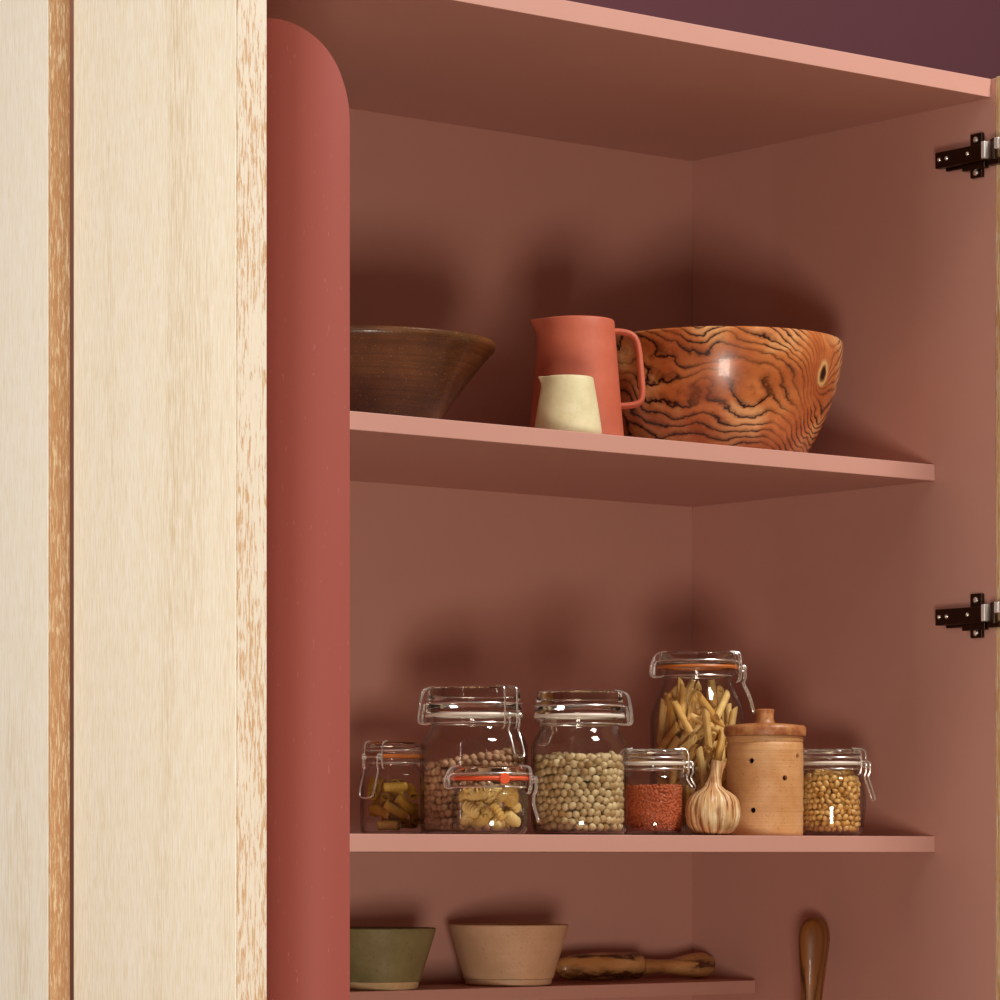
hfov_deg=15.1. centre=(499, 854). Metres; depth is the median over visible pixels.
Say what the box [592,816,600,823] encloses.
chickpea
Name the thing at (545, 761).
chickpea
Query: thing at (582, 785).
chickpea
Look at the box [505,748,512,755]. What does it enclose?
chickpea
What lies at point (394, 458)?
shelf
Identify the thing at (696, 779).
penne
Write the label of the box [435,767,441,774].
chickpea
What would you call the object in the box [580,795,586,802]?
chickpea
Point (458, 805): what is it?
chickpeas
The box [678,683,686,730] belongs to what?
penne
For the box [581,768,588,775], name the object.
chickpea
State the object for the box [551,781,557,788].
chickpea
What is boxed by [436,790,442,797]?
chickpea
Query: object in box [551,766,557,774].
chickpea
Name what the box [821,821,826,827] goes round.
pea
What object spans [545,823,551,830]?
chickpea
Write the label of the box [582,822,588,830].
chickpea
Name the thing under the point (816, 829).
pea
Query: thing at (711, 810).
garlic bulb
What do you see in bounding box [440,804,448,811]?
chickpea
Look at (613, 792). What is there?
chickpea
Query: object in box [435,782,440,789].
chickpea
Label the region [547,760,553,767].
chickpea
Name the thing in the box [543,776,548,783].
chickpea
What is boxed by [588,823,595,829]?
chickpea
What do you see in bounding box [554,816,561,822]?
chickpea
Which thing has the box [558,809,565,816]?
chickpea
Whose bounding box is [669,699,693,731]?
penne
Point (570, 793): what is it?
chickpea
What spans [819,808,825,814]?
pea
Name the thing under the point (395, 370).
stoneware bowl
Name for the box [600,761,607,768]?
chickpea
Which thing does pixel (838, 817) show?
pea
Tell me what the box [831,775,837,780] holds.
pea
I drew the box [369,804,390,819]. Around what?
macaroni
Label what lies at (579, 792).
chickpea
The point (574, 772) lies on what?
chickpea
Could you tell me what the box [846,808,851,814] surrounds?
pea
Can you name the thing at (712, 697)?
penne
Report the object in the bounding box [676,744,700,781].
penne
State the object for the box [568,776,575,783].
chickpea
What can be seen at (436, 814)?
chickpea
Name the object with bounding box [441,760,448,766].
chickpea
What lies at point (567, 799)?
chickpea
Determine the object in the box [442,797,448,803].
chickpea
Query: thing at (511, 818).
fusilli
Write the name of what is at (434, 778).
chickpea
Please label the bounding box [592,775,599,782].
chickpea
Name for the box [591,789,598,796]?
chickpea
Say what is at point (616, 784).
chickpea
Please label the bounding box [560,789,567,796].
chickpea
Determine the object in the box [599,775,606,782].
chickpea
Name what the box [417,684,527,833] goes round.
jar
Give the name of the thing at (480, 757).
chickpea
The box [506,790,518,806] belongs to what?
fusilli
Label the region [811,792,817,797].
pea
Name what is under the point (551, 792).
chickpea
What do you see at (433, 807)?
chickpea
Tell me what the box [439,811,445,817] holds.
chickpea
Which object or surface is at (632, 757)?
jar
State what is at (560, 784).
chickpea
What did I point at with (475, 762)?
chickpea
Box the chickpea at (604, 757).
[600,754,608,761]
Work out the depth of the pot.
3.97 m
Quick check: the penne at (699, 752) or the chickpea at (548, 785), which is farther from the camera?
the penne at (699, 752)
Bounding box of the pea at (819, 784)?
[816,781,822,786]
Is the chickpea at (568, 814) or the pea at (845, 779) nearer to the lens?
the chickpea at (568, 814)
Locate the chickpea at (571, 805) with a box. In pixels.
[568,802,575,809]
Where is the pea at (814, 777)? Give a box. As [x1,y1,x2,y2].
[812,774,817,780]
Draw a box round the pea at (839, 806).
[836,803,842,809]
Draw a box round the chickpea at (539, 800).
[537,796,542,802]
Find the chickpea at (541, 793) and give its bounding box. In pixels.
[539,789,543,795]
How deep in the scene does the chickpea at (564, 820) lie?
3.83 m
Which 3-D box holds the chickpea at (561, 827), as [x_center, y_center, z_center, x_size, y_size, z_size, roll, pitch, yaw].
[0.062,-0.029,3.836,0.008,0.009,0.008,0,0,22]
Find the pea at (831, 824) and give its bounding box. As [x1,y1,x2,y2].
[829,821,833,827]
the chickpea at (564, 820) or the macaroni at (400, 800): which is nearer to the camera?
the chickpea at (564, 820)
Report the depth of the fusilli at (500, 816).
3.74 m
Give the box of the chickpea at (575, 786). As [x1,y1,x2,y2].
[571,783,578,790]
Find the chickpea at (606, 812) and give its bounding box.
[603,809,610,816]
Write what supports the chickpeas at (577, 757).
in the jar at (555, 705)
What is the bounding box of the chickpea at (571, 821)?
[568,818,575,825]
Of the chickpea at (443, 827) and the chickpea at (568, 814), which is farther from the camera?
the chickpea at (443, 827)
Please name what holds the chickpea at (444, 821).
in the jar at (498, 701)
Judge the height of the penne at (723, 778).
0.046 m
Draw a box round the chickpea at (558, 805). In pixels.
[555,802,561,810]
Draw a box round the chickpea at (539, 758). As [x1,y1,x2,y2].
[536,755,543,761]
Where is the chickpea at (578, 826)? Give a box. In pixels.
[575,822,582,829]
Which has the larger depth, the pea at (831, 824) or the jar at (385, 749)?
the pea at (831, 824)
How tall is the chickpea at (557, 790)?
0.008 m
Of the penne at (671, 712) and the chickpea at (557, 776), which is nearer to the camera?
the chickpea at (557, 776)
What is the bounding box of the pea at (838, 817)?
[835,814,841,819]
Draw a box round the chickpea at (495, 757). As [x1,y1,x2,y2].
[492,754,499,760]
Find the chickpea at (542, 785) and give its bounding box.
[540,782,545,789]
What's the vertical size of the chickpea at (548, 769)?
0.008 m
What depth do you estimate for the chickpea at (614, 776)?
3.84 m
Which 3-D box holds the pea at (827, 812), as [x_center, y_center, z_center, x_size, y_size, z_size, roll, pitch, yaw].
[0.352,-0.045,4.051,0.008,0.006,0.006,0,0,25]
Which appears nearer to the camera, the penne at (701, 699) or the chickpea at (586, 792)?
the chickpea at (586, 792)
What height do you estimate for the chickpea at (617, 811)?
0.008 m
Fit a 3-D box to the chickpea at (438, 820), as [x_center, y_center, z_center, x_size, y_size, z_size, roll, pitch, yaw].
[-0.062,-0.035,3.855,0.008,0.009,0.008,0,0,30]
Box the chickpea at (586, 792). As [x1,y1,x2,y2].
[583,788,590,796]
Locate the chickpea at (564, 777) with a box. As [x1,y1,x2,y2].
[560,774,567,781]
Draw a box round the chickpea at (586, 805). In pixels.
[583,802,591,809]
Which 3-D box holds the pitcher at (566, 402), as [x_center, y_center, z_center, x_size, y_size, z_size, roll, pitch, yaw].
[0.069,-0.455,3.833,0.069,0.062,0.069,0,0,11]
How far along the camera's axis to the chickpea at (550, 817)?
3.84 m
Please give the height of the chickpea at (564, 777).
0.008 m
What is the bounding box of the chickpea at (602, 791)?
[598,787,605,795]
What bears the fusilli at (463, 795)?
in the jar at (504, 774)
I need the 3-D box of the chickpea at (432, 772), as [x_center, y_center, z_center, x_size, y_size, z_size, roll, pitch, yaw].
[-0.067,-0.085,3.863,0.008,0.009,0.008,0,0,6]
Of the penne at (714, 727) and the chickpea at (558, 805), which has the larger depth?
the penne at (714, 727)
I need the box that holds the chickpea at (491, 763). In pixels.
[488,761,495,765]
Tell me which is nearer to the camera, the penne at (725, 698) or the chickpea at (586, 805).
the chickpea at (586, 805)
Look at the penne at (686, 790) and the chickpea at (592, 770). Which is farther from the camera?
the penne at (686, 790)
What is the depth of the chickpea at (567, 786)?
3.83 m
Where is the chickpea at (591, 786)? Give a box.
[588,782,594,790]
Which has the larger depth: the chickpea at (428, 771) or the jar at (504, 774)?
the chickpea at (428, 771)
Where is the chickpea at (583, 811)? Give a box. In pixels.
[580,808,587,815]
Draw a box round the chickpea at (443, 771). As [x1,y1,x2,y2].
[440,769,446,775]
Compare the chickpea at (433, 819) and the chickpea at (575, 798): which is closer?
the chickpea at (575, 798)
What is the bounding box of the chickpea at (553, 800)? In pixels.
[550,797,557,804]
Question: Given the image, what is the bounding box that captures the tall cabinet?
[70,0,999,999]
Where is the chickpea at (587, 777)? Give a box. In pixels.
[584,773,591,781]
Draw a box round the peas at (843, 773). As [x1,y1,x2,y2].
[803,770,860,832]
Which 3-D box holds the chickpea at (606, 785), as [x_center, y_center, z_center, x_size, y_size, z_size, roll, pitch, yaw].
[0.107,-0.071,3.837,0.008,0.008,0.008,0,0,4]
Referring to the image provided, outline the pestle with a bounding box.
[555,953,714,980]
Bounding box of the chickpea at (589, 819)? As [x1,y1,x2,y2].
[585,816,592,822]
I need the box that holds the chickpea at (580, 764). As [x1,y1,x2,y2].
[577,761,584,768]
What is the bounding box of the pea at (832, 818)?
[830,815,835,821]
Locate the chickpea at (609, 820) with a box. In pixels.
[606,816,612,823]
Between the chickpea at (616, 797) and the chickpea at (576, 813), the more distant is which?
the chickpea at (616, 797)
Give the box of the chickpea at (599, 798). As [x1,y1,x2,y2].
[595,795,603,802]
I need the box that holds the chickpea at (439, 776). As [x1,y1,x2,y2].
[437,774,442,781]
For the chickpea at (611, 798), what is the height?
0.008 m
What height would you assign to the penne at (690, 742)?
0.034 m
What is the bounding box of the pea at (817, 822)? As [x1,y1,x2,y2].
[814,820,820,826]
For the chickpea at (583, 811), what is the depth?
3.83 m
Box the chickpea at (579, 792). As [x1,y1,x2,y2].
[575,789,582,796]
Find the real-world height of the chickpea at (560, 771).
0.009 m
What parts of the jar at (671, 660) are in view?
lid, lever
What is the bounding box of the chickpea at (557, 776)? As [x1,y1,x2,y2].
[554,774,560,781]
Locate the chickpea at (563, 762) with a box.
[560,758,566,765]
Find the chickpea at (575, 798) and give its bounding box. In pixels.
[571,795,579,802]
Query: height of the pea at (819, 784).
0.006 m
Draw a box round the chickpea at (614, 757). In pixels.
[611,753,618,761]
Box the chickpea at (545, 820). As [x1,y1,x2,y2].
[542,816,548,824]
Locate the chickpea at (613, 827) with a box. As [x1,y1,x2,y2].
[609,823,616,830]
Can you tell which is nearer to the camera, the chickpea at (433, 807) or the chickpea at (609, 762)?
the chickpea at (609, 762)
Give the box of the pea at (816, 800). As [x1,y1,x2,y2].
[813,797,819,803]
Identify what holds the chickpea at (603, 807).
in the jar at (555, 705)
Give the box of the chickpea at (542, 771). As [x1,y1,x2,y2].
[539,768,546,775]
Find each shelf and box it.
[350,411,934,506]
[350,834,934,852]
[350,978,754,999]
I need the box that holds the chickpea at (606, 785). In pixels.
[602,782,609,788]
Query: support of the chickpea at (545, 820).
in the jar at (555, 705)
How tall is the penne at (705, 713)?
0.047 m
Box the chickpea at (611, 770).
[608,768,613,775]
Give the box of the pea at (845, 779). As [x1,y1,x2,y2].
[843,776,848,782]
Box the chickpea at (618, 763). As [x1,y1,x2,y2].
[615,761,620,768]
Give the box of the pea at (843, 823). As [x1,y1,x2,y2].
[840,821,846,826]
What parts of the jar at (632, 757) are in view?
lid, lever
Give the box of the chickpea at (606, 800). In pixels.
[602,797,609,804]
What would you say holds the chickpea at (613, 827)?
in the jar at (555, 705)
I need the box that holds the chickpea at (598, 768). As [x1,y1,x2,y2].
[595,765,601,772]
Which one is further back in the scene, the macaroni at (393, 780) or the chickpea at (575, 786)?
the macaroni at (393, 780)
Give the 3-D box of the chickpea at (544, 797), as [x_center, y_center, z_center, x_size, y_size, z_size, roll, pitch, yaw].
[0.046,-0.057,3.849,0.008,0.008,0.008,0,0,-10]
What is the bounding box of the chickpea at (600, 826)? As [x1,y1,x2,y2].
[596,822,603,830]
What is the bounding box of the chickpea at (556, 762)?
[552,759,559,766]
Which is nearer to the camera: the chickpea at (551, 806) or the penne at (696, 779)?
the chickpea at (551, 806)
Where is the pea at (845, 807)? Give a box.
[843,804,848,810]
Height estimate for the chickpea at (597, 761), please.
0.008 m
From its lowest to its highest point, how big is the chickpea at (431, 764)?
0.008 m
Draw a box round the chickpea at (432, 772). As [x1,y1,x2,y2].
[430,768,436,775]
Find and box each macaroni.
[367,777,419,827]
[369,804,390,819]
[376,820,400,830]
[382,806,401,820]
[383,801,407,818]
[384,782,407,791]
[390,779,405,797]
[394,793,414,813]
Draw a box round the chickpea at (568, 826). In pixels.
[565,823,572,830]
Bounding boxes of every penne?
[656,677,731,831]
[657,722,678,748]
[657,736,679,773]
[657,774,681,795]
[665,691,676,728]
[668,766,677,783]
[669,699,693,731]
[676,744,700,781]
[677,710,701,747]
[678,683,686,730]
[678,734,696,751]
[680,780,686,823]
[681,783,690,809]
[684,689,698,735]
[685,764,710,786]
[687,723,701,739]
[690,713,720,733]
[694,740,705,767]
[695,691,724,727]
[696,706,717,739]
[696,746,707,787]
[697,741,716,772]
[702,708,712,751]
[703,719,721,752]
[714,690,729,721]
[714,727,725,760]
[717,740,725,780]
[721,758,726,789]
[725,706,737,749]
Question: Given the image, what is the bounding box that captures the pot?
[724,709,805,835]
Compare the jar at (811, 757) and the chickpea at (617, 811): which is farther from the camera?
the jar at (811, 757)
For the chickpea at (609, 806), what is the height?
0.008 m
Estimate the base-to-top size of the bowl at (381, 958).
0.065 m
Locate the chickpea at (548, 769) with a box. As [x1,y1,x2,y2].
[545,767,551,773]
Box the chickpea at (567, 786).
[564,783,571,789]
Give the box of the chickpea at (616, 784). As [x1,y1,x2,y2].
[613,781,619,788]
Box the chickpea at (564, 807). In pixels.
[561,803,568,810]
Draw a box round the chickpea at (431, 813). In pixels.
[429,811,433,818]
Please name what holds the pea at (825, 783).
in the jar at (811, 757)
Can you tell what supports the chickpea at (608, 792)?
in the jar at (555, 705)
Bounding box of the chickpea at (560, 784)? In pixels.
[557,781,564,788]
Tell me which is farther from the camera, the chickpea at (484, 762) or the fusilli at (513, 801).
the chickpea at (484, 762)
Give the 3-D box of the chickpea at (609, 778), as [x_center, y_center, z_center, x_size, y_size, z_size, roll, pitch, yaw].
[0.110,-0.077,3.840,0.009,0.009,0.008,0,0,20]
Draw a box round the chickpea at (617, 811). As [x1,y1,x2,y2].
[615,810,619,817]
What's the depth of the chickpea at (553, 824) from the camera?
3.83 m
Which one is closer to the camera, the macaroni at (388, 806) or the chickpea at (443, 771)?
the chickpea at (443, 771)
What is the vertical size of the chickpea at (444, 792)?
0.008 m
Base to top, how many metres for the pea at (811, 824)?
0.008 m
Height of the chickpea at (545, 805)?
0.008 m
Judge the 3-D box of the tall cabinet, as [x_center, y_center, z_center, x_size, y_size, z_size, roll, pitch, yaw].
[0.047,0.276,3.736,1.147,2.208,0.837,0,0,-39]
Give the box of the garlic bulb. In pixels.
[685,760,740,834]
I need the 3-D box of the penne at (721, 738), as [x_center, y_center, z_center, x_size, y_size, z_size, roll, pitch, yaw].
[0.236,-0.111,4.055,0.017,0.053,0.008,0,0,-22]
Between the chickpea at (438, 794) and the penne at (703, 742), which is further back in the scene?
the penne at (703, 742)
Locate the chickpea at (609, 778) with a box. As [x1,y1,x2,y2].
[605,775,612,782]
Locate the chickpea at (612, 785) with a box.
[609,782,614,789]
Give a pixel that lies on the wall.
(958, 36)
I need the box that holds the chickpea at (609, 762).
[605,760,612,766]
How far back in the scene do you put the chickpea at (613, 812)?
3.84 m
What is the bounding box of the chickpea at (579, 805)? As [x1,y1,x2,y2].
[576,802,582,809]
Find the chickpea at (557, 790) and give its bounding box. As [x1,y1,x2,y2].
[554,788,560,795]
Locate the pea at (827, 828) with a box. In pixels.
[825,826,830,831]
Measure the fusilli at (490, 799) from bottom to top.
0.022 m
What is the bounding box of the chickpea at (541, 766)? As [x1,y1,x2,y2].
[539,762,545,768]
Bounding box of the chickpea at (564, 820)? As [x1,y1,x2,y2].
[561,816,568,823]
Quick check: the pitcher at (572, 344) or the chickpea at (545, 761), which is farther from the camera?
the pitcher at (572, 344)
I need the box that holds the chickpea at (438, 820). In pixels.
[435,817,441,824]
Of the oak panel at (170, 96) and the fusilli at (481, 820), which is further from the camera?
the fusilli at (481, 820)
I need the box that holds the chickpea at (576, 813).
[572,810,579,817]
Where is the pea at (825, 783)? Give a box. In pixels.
[823,780,828,786]
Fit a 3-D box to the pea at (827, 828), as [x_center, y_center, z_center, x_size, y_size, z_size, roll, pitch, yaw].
[0.352,-0.028,4.054,0.008,0.006,0.005,0,0,36]
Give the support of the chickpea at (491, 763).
in the jar at (498, 701)
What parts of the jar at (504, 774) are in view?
lid, lever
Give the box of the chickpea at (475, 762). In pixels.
[472,759,479,765]
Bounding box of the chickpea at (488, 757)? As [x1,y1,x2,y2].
[484,754,491,761]
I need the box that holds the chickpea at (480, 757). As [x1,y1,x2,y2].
[477,753,484,760]
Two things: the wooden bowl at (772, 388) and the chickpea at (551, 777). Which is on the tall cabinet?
the wooden bowl at (772, 388)
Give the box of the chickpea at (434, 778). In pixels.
[431,775,438,783]
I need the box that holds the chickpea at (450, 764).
[448,762,455,767]
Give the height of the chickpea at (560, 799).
0.008 m
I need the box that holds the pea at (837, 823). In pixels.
[834,820,840,826]
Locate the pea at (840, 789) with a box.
[838,787,843,792]
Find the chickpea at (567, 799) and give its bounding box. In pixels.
[564,795,571,803]
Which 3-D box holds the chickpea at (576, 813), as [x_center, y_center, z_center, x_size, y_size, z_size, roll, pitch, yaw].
[0.077,-0.042,3.828,0.008,0.008,0.008,0,0,22]
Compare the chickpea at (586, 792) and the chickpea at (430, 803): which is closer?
the chickpea at (586, 792)
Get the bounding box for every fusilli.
[459,785,472,802]
[459,785,520,828]
[460,812,472,825]
[462,801,479,817]
[468,788,487,800]
[471,814,488,828]
[483,788,498,806]
[488,803,505,821]
[490,818,504,829]
[491,785,501,802]
[497,784,516,802]
[504,810,520,826]
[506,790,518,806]
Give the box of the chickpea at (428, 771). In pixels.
[426,768,431,775]
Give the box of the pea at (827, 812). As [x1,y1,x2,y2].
[825,810,831,815]
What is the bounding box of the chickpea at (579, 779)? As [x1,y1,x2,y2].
[575,776,582,783]
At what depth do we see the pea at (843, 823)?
4.05 m
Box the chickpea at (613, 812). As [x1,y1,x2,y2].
[609,809,615,816]
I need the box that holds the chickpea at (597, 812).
[593,810,600,816]
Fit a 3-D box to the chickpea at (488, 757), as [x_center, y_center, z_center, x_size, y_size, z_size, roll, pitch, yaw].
[-0.012,-0.098,3.843,0.008,0.008,0.008,0,0,18]
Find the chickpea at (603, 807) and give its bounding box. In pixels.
[599,804,605,811]
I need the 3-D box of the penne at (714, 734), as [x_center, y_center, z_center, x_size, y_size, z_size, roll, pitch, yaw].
[0.229,-0.130,4.074,0.008,0.040,0.035,0,0,37]
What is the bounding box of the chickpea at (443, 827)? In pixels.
[440,824,446,830]
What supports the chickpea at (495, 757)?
in the jar at (498, 701)
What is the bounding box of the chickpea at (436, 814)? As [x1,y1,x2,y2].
[433,811,439,817]
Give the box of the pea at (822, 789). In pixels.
[820,786,825,791]
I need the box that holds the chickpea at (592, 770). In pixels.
[588,767,595,775]
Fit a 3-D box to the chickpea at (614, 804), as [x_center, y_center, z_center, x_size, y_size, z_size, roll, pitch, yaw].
[0.116,-0.050,3.845,0.008,0.008,0.008,0,0,-3]
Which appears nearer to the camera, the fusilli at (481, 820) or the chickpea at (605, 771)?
the fusilli at (481, 820)
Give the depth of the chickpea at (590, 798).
3.83 m
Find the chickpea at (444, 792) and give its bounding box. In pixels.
[441,789,448,796]
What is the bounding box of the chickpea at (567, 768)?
[564,765,571,772]
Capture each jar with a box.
[358,740,423,833]
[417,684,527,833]
[443,764,539,833]
[531,689,632,834]
[619,748,695,834]
[649,651,754,834]
[803,747,875,835]
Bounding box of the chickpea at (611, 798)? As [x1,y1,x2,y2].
[609,796,613,802]
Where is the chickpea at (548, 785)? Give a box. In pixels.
[545,782,552,790]
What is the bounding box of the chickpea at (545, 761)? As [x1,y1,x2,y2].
[542,759,548,766]
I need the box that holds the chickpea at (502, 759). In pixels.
[498,755,505,762]
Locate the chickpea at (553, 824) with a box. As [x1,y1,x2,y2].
[550,821,557,828]
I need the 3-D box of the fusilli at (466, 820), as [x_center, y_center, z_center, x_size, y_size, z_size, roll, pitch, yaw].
[-0.033,-0.037,3.764,0.012,0.016,0.020,0,0,6]
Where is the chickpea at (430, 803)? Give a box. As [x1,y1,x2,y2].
[428,801,435,807]
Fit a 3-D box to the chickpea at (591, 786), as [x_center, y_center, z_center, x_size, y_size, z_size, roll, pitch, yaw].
[0.093,-0.069,3.829,0.008,0.009,0.008,0,0,1]
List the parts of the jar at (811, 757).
lid, lever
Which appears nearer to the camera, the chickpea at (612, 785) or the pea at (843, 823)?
the chickpea at (612, 785)
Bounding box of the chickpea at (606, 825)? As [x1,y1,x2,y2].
[603,823,609,830]
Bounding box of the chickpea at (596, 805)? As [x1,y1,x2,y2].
[592,802,600,809]
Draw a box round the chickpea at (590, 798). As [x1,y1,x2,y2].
[587,795,594,802]
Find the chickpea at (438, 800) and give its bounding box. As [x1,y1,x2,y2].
[436,797,441,804]
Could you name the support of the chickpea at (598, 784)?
in the jar at (555, 705)
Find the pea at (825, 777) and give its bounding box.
[822,774,828,780]
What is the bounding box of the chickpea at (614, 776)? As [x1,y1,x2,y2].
[612,774,617,781]
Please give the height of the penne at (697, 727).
0.043 m
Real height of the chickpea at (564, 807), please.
0.009 m
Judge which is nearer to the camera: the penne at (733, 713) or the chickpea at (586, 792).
the chickpea at (586, 792)
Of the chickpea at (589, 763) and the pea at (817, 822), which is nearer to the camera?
the chickpea at (589, 763)
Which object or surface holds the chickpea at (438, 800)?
in the jar at (498, 701)
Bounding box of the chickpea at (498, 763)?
[495,761,502,765]
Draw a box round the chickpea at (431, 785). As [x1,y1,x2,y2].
[429,782,435,789]
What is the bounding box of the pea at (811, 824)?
[809,821,813,827]
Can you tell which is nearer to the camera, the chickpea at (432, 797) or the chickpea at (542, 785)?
the chickpea at (542, 785)
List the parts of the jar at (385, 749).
lever, lid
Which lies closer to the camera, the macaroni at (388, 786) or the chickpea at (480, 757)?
the chickpea at (480, 757)
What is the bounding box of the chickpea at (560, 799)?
[557,795,563,802]
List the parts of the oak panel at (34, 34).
panel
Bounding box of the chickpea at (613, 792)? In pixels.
[610,789,616,796]
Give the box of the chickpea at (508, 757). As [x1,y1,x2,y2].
[505,755,511,762]
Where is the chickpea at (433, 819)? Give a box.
[431,817,436,825]
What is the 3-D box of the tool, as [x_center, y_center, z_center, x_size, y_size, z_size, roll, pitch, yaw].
[0.341,0.230,4.173,0.072,0.323,0.055,0,0,-39]
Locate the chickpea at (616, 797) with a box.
[614,795,619,801]
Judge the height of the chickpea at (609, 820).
0.008 m
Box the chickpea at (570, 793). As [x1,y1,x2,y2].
[567,789,574,796]
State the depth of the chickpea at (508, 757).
3.85 m
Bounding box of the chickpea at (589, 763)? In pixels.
[585,760,592,767]
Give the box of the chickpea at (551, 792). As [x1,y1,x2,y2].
[548,790,555,797]
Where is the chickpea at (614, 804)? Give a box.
[612,802,617,809]
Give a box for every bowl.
[350,325,495,418]
[350,927,435,989]
[448,923,568,985]
[616,326,842,452]
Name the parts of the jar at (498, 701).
lid, lever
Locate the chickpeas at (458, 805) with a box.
[424,747,523,830]
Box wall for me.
[567,0,999,78]
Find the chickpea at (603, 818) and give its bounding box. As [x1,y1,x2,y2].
[599,815,606,822]
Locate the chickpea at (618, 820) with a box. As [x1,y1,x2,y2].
[615,817,620,824]
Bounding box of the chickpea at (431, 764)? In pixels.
[428,761,434,768]
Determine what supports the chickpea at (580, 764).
in the jar at (555, 705)
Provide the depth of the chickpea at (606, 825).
3.84 m
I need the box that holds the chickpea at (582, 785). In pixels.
[579,782,586,789]
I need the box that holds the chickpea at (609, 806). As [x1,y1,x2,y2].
[605,803,612,809]
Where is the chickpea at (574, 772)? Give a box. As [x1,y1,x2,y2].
[570,769,577,776]
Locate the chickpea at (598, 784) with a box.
[594,782,600,788]
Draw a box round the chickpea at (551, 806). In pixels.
[549,804,555,810]
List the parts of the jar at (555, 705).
lever, lid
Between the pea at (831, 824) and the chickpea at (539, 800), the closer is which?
the chickpea at (539, 800)
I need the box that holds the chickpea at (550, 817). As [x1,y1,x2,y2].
[548,814,554,821]
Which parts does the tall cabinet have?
panel, panel, panel, panel, hinge arm, hinge arm, arm, arm, door arm, door arm, door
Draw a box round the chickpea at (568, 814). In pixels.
[565,811,572,817]
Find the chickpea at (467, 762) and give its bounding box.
[464,758,471,765]
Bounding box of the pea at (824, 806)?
[822,803,828,809]
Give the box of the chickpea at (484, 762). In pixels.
[480,760,487,765]
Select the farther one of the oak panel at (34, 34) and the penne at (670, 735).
the penne at (670, 735)
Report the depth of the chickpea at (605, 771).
3.83 m
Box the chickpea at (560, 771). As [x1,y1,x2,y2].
[557,767,564,774]
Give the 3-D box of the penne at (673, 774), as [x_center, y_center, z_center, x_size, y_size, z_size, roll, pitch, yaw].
[0.184,-0.074,4.063,0.017,0.052,0.008,0,0,24]
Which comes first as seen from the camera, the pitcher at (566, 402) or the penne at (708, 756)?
the pitcher at (566, 402)
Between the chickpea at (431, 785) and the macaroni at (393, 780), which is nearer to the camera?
the chickpea at (431, 785)
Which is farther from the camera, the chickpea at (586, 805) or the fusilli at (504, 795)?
the chickpea at (586, 805)
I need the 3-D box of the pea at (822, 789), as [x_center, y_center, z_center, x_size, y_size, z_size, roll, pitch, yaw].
[0.346,-0.071,4.053,0.007,0.007,0.006,0,0,-20]
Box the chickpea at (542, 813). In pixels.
[540,810,546,818]
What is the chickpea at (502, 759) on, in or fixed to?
in the jar at (498, 701)
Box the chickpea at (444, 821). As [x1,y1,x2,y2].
[441,817,447,824]
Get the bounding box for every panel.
[0,0,69,999]
[74,0,266,999]
[267,18,349,999]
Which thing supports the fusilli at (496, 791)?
in the jar at (504, 774)
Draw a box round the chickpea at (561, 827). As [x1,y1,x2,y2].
[557,823,564,830]
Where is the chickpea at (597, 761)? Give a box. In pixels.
[594,757,601,764]
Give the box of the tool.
[798,917,829,999]
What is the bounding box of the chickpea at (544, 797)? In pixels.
[541,795,547,801]
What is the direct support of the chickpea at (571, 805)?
in the jar at (555, 705)
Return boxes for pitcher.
[530,315,645,435]
[535,375,601,433]
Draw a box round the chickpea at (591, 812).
[587,808,594,815]
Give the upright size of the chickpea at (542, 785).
0.008 m
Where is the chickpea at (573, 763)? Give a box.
[569,760,576,767]
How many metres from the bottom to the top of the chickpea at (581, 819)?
0.008 m
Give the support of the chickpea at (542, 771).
in the jar at (555, 705)
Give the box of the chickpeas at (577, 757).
[535,751,623,830]
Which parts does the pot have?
lid, knob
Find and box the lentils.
[625,784,681,830]
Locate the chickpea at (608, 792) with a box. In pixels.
[604,790,610,797]
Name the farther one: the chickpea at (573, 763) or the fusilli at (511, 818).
the chickpea at (573, 763)
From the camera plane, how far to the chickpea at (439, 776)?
3.85 m
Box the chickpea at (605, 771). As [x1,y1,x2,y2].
[601,768,608,775]
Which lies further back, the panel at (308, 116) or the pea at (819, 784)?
the pea at (819, 784)
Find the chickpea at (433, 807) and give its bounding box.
[431,804,437,811]
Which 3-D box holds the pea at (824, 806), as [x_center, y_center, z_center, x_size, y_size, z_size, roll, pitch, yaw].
[0.349,-0.052,4.052,0.008,0.007,0.006,0,0,-27]
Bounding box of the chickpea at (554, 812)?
[551,809,558,816]
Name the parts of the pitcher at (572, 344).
handle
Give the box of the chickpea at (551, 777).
[548,775,553,782]
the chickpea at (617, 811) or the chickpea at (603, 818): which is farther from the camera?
the chickpea at (617, 811)
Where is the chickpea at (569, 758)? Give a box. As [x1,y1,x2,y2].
[565,754,572,761]
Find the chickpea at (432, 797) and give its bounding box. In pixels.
[429,794,436,801]
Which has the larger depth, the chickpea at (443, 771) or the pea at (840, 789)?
the pea at (840, 789)
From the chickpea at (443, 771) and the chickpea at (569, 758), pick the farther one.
the chickpea at (443, 771)
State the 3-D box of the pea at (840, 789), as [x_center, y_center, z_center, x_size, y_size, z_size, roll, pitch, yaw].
[0.366,-0.070,4.052,0.008,0.007,0.006,0,0,-33]
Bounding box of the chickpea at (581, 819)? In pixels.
[578,816,585,822]
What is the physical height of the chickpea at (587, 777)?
0.008 m
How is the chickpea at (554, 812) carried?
in the jar at (555, 705)
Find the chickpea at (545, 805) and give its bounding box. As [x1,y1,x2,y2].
[542,802,549,809]
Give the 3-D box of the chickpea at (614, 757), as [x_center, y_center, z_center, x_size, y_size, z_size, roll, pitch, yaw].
[0.117,-0.099,3.847,0.008,0.009,0.008,0,0,31]
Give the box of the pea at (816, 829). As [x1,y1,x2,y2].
[813,826,818,831]

